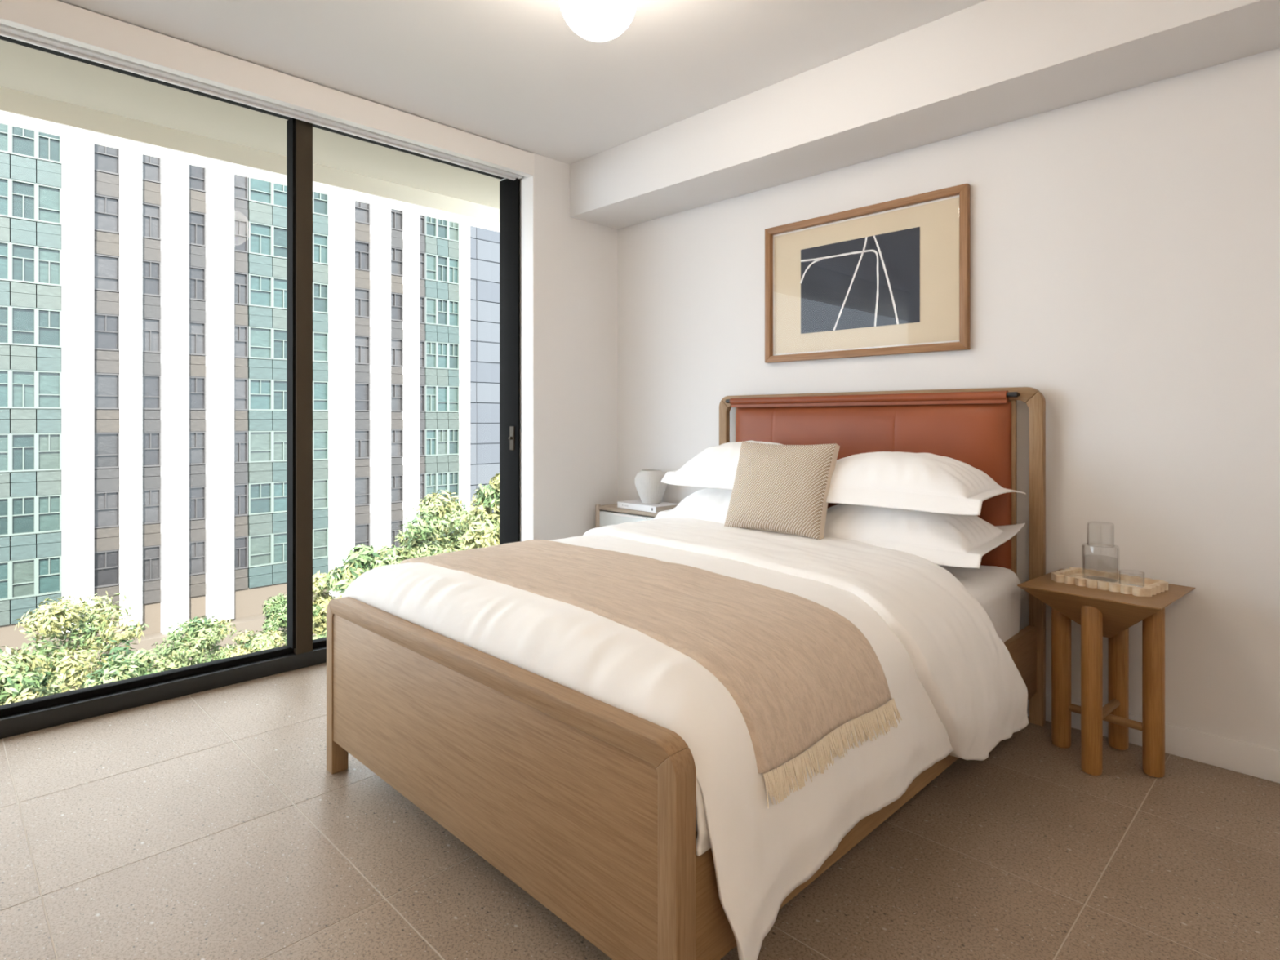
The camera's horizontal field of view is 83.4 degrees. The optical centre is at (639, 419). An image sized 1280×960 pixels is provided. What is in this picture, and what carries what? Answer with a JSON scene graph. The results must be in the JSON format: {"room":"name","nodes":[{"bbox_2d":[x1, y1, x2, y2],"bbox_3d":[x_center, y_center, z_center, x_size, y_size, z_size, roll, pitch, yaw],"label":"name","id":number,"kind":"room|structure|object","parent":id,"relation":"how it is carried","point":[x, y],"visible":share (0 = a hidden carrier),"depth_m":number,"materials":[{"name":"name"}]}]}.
{"room":"hotel room","nodes":[
{"label":"hotel room","id":0,"kind":"room"},
{"bbox_2d":[57,0,986,164],"bbox_3d":[-0.340,-1.650,1.018,5.800,0.200,5.540,0,0,-45],"label":"ceiling","id":1,"kind":"structure","parent":0,"point":[515,73],"depth_m":3.01,"materials":[{"name":"white paint"}]},
{"bbox_2d":[559,0,636,41],"bbox_3d":[-0.134,-1.387,2.298,0.250,0.324,0.250,0,0,-45],"label":"globe lamp","id":2,"kind":"object","parent":1,"relation":"attached to","point":[595,20],"visible":1,"depth_m":2.25,"materials":[{"name":"white glass"}]},
{"bbox_2d":[500,152,617,541],"bbox_3d":[-2.176,-0.050,2.859,5.800,3.000,0.340,0,0,-45],"label":"wall","id":3,"kind":"structure","parent":0,"point":[576,260],"depth_m":4.36,"materials":[{"name":"white paint"}]},
{"bbox_2d":[0,86,499,231],"bbox_3d":[-2.727,-1.486,3.694,13.000,0.108,0.200,0,0,-45],"label":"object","id":4,"kind":"structure","parent":3,"relation":"attached to","point":[20,109],"depth_m":3.96,"materials":[{"name":"beige paint"}]},
{"bbox_2d":[0,39,500,208],"bbox_3d":[-2.476,-1.645,3.442,13.000,0.210,0.910,0,0,-45],"label":"balcony ceiling","id":5,"kind":"structure","parent":3,"relation":"attached to","point":[25,69],"depth_m":3.67,"materials":[{"name":"beige paint"}]},
{"bbox_2d":[0,35,519,738],"bbox_3d":[-2.311,-0.168,2.799,4.326,2.735,0.195,0,0,-45],"label":"window","id":6,"kind":"structure","parent":3,"relation":"in","point":[300,651],"depth_m":3.46,"materials":[{"name":"black metal"}]},
{"bbox_2d":[0,23,522,180],"bbox_3d":[-2.244,-1.476,2.745,4.304,0.115,0.085,0,0,-45],"label":"track","id":7,"kind":"object","parent":6,"relation":"attached to","point":[6,31],"visible":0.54,"depth_m":3.16,"materials":[{"name":"white metal"}]},
{"bbox_2d":[0,0,534,177],"bbox_3d":[-2.165,-1.481,2.660,4.336,0.128,0.048,0,0,-45],"label":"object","id":8,"kind":"structure","parent":3,"relation":"attached to","point":[55,20],"depth_m":3.08,"materials":[{"name":"white"}]},
{"bbox_2d":[521,175,534,541],"bbox_3d":[-0.658,-0.108,4.212,0.010,2.617,0.119,0,0,-45],"label":"trim","id":9,"kind":"structure","parent":3,"relation":"attached to","point":[528,184],"depth_m":4.20,"materials":[{"name":"white paint"}]},
{"bbox_2d":[0,662,1279,959],"bbox_3d":[-0.411,1.325,0.947,5.600,0.250,5.540,0,0,-45],"label":"floor","id":10,"kind":"structure","parent":0,"point":[215,824],"depth_m":1.95,"materials":[{"name":"beige tile"}]},
{"bbox_2d":[595,503,657,528],"bbox_3d":[0.014,0.863,4.298,0.225,0.675,0.615,0,0,-45],"label":"nightstand","id":11,"kind":"object","parent":10,"relation":"on","point":[607,514],"visible":0.19,"depth_m":4.32,"materials":[{"name":"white wood"}]},
{"bbox_2d":[617,499,678,512],"bbox_3d":[0.049,0.512,4.274,0.197,0.036,0.340,0,0,-42],"label":"book","id":12,"kind":"object","parent":11,"relation":"on","point":[635,504],"visible":0.84,"depth_m":4.19,"materials":[{"name":"white paper"}]},
{"bbox_2d":[635,469,666,504],"bbox_3d":[0.067,0.397,4.256,0.194,0.196,0.194,0,0,-45],"label":"vase","id":13,"kind":"object","parent":12,"relation":"on","point":[651,490],"visible":0.95,"depth_m":4.19,"materials":[{"name":"white ceramic"}]},
{"bbox_2d":[326,386,1045,959],"bbox_3d":[0.262,0.535,2.646,2.171,1.330,1.630,0,0,-45],"label":"bed","id":14,"kind":"object","parent":10,"relation":"on","point":[585,803],"visible":0.48,"depth_m":1.80,"materials":[{"name":"brown wood"}]},
{"bbox_2d":[695,564,1021,831],"bbox_3d":[0.262,0.777,2.645,1.995,0.412,1.549,0,0,-45],"label":"mattress","id":15,"kind":"object","parent":14,"relation":"on","point":[996,588],"visible":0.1,"depth_m":2.65,"materials":[{"name":"white fabric"}]},
{"bbox_2d":[341,517,1028,959],"bbox_3d":[0.146,0.780,2.552,1.738,0.632,1.840,0,0,-45],"label":"duvet","id":16,"kind":"object","parent":15,"relation":"on","point":[956,687],"visible":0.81,"depth_m":1.94,"materials":[{"name":"white fabric"}]},
{"bbox_2d":[399,539,902,808],"bbox_3d":[-0.149,0.671,2.270,0.621,0.379,1.785,0,0,-45],"label":"throw blanket","id":17,"kind":"object","parent":16,"relation":"on","point":[796,669],"visible":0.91,"depth_m":1.80,"materials":[{"name":"beige fabric"}]},
{"bbox_2d":[724,440,839,539],"bbox_3d":[0.589,0.291,3.041,0.468,0.388,0.203,0,0,43],"label":"woven cushion","id":18,"kind":"object","parent":16,"relation":"on","point":[784,489],"visible":0.94,"depth_m":2.96,"materials":[{"name":"beige fabric"}]},
{"bbox_2d":[653,488,732,524],"bbox_3d":[0.499,0.426,3.466,0.474,0.230,0.750,0,0,-45],"label":"pillow","id":19,"kind":"object","parent":15,"relation":"on","point":[711,504],"visible":0.28,"depth_m":3.42,"materials":[{"name":"white fabric"}]},
{"bbox_2d":[661,440,782,489],"bbox_3d":[0.535,0.210,3.423,0.474,0.221,0.750,0,0,-45],"label":"pillow","id":20,"kind":"object","parent":19,"relation":"on","point":[714,467],"visible":0.38,"depth_m":3.37,"materials":[{"name":"white fabric"}]},
{"bbox_2d":[823,503,1025,568],"bbox_3d":[1.046,0.436,2.917,0.474,0.230,0.810,0,0,-45],"label":"pillow","id":21,"kind":"object","parent":15,"relation":"on","point":[953,540],"visible":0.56,"depth_m":2.71,"materials":[{"name":"white fabric"}]},
{"bbox_2d":[826,451,1026,515],"bbox_3d":[1.046,0.232,2.912,0.475,0.205,0.810,0,0,-45],"label":"pillow","id":22,"kind":"object","parent":21,"relation":"on","point":[929,482],"visible":0.85,"depth_m":2.71,"materials":[{"name":"white fabric"}]},
{"bbox_2d":[1017,568,1195,777],"bbox_3d":[1.644,0.894,2.537,0.426,0.612,0.426,0,0,-41],"label":"side table","id":23,"kind":"object","parent":10,"relation":"on","point":[1100,614],"visible":0.92,"depth_m":2.43,"materials":[{"name":"brown wood"}]},
{"bbox_2d":[1051,567,1168,596],"bbox_3d":[1.668,0.575,2.559,0.211,0.026,0.317,0,0,-36],"label":"tray","id":24,"kind":"object","parent":23,"relation":"on","point":[1073,575],"visible":0.96,"depth_m":2.54,"materials":[{"name":"stone"}]},
{"bbox_2d":[1081,542,1119,582],"bbox_3d":[1.643,0.512,2.563,0.113,0.131,0.113,0,0,-45],"label":"carafe","id":25,"kind":"object","parent":24,"relation":"on","point":[1098,578],"visible":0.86,"depth_m":2.58,"materials":[{"name":"clear glass"}]},
{"bbox_2d":[1086,521,1114,546],"bbox_3d":[1.643,0.407,2.563,0.083,0.078,0.083,0,0,-45],"label":"glass","id":26,"kind":"object","parent":25,"relation":"on","point":[1095,522],"visible":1,"depth_m":2.56,"materials":[{"name":"clear glass"}]},
{"bbox_2d":[1118,569,1145,587],"bbox_3d":[1.686,0.549,2.463,0.075,0.056,0.075,0,0,-45],"label":"drinking glass","id":27,"kind":"object","parent":24,"relation":"on","point":[1118,570],"visible":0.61,"depth_m":2.47,"materials":[{"name":"clear glass"}]},
{"bbox_2d":[617,47,1279,751],"bbox_3d":[1.762,-0.050,2.875,0.200,3.000,5.200,0,0,-45],"label":"wall","id":28,"kind":"structure","parent":0,"point":[1125,245],"depth_m":2.72,"materials":[{"name":"white paint"}]},
{"bbox_2d":[764,183,970,363],"bbox_3d":[1.037,-0.653,3.434,0.034,0.706,1.040,0,0,-45],"label":"framed picture","id":29,"kind":"object","parent":28,"relation":"attached to","point":[893,277],"visible":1,"depth_m":3.38,"materials":[{"name":"brown wood"}]},
{"bbox_2d":[800,226,919,333],"bbox_3d":[1.038,-0.652,3.443,0.002,0.428,0.617,0,0,-45],"label":"print","id":30,"kind":"object","parent":29,"relation":"attached to","point":[867,282],"depth_m":3.42,"materials":[{"name":"grey paper"}]},
{"bbox_2d":[569,0,1279,229],"bbox_3d":[1.550,-1.390,2.663,0.400,0.320,5.200,0,0,-45],"label":"soffit","id":31,"kind":"object","parent":28,"relation":"attached to","point":[986,64],"depth_m":2.88,"materials":[{"name":"white paint"}]},
{"bbox_2d":[1026,693,1279,783],"bbox_3d":[1.687,1.147,2.800,0.013,0.105,5.200,0,0,-45],"label":"baseboard","id":32,"kind":"structure","parent":28,"relation":"attached to","point":[1256,761],"depth_m":2.49,"materials":[{"name":"white paint"}]},
{"label":"outside","id":33,"kind":"structure","parent":0,"visible":0},
{"bbox_3d":[-29.092,15.500,40.743,150.000,0.600,88.000,0,0,-45],"label":"trim","id":34,"kind":"structure","parent":33,"visible":0},
{"bbox_2d":[0,645,65,705],"bbox_3d":[-14.260,10.008,15.470,3.263,10.396,3.628,0,0,-1],"label":"street tree","id":35,"kind":"object","parent":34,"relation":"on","point":[19,681],"visible":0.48,"depth_m":15.62,"materials":[{"name":"green plant"}]},
{"bbox_2d":[11,590,149,694],"bbox_3d":[-16.669,10.148,21.079,5.220,10.117,5.494,0,0,-3],"label":"shrub","id":36,"kind":"object","parent":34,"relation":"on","point":[49,622],"visible":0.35,"depth_m":20.78,"materials":[{"name":"green plant"}]},
{"bbox_2d":[80,648,188,688],"bbox_3d":[-11.071,10.230,15.962,2.895,9.952,3.210,0,0,20],"label":"street tree","id":37,"kind":"object","parent":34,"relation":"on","point":[137,664],"visible":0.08,"depth_m":15.82,"materials":[{"name":"green plant"}]},
{"bbox_2d":[146,614,251,671],"bbox_3d":[-16.529,11.282,27.244,4.454,7.851,4.242,0,0,-45],"label":"shrub","id":38,"kind":"object","parent":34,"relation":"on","point":[202,633],"visible":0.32,"depth_m":26.56,"materials":[{"name":"green plant"}]},
{"bbox_2d":[0,123,470,693],"bbox_3d":[-39.842,-9.300,39.271,61.100,49.000,15.500,0,0,-45],"label":"office tower","id":39,"kind":"structure","parent":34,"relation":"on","point":[143,298],"depth_m":42.99,"materials":[{"name":"glass"},{"name":"white painted panel"},{"name":"grey and green cladding panel"}]},
{"bbox_2d":[226,629,286,657],"bbox_3d":[-11.586,10.856,22.033,2.468,8.702,2.954,0,0,-45],"label":"street tree","id":40,"kind":"object","parent":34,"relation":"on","point":[262,642],"visible":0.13,"depth_m":21.81,"materials":[{"name":"green plant"}]},
{"bbox_2d":[231,592,286,652],"bbox_3d":[-16.666,11.652,33.056,3.869,7.113,3.520,0,0,-45],"label":"street tree","id":41,"kind":"object","parent":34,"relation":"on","point":[276,608],"visible":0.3,"depth_m":32.71,"materials":[{"name":"green plant"}]},
{"bbox_2d":[312,569,342,636],"bbox_3d":[-8.774,9.707,19.981,1.616,10.997,2.104,0,0,-2],"label":"street tree","id":42,"kind":"object","parent":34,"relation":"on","point":[320,603],"visible":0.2,"depth_m":19.82,"materials":[{"name":"green plant"}]},
{"bbox_2d":[312,543,407,639],"bbox_3d":[-5.434,8.874,14.910,2.793,12.662,2.719,0,0,11],"label":"street tree","id":43,"kind":"object","parent":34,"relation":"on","point":[361,560],"visible":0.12,"depth_m":14.65,"materials":[{"name":"green plant"}]},
{"bbox_2d":[373,511,456,564],"bbox_3d":[-5.750,8.783,18.852,3.115,12.843,2.948,0,0,-45],"label":"street tree","id":44,"kind":"object","parent":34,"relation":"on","point":[417,544],"visible":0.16,"depth_m":18.70,"materials":[{"name":"green plant"}]},
{"bbox_2d":[394,489,499,552],"bbox_3d":[-6.132,8.728,23.507,4.352,12.953,4.842,0,0,0],"label":"street tree","id":45,"kind":"object","parent":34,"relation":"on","point":[452,513],"visible":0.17,"depth_m":22.84,"materials":[{"name":"green plant"}]},
{"bbox_2d":[460,472,499,549],"bbox_3d":[-2.965,8.174,17.399,3.218,14.061,2.823,0,0,-45],"label":"street tree","id":46,"kind":"object","parent":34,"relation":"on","point":[486,500],"visible":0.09,"depth_m":17.01,"materials":[{"name":"green plant"}]},
{"bbox_2d":[470,226,499,536],"bbox_3d":[-6.352,-8.800,72.433,33.040,48.000,11.250,0,0,-45],"label":"building","id":47,"kind":"structure","parent":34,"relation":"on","point":[484,243],"depth_m":58.23,"materials":[{"name":"grey"}]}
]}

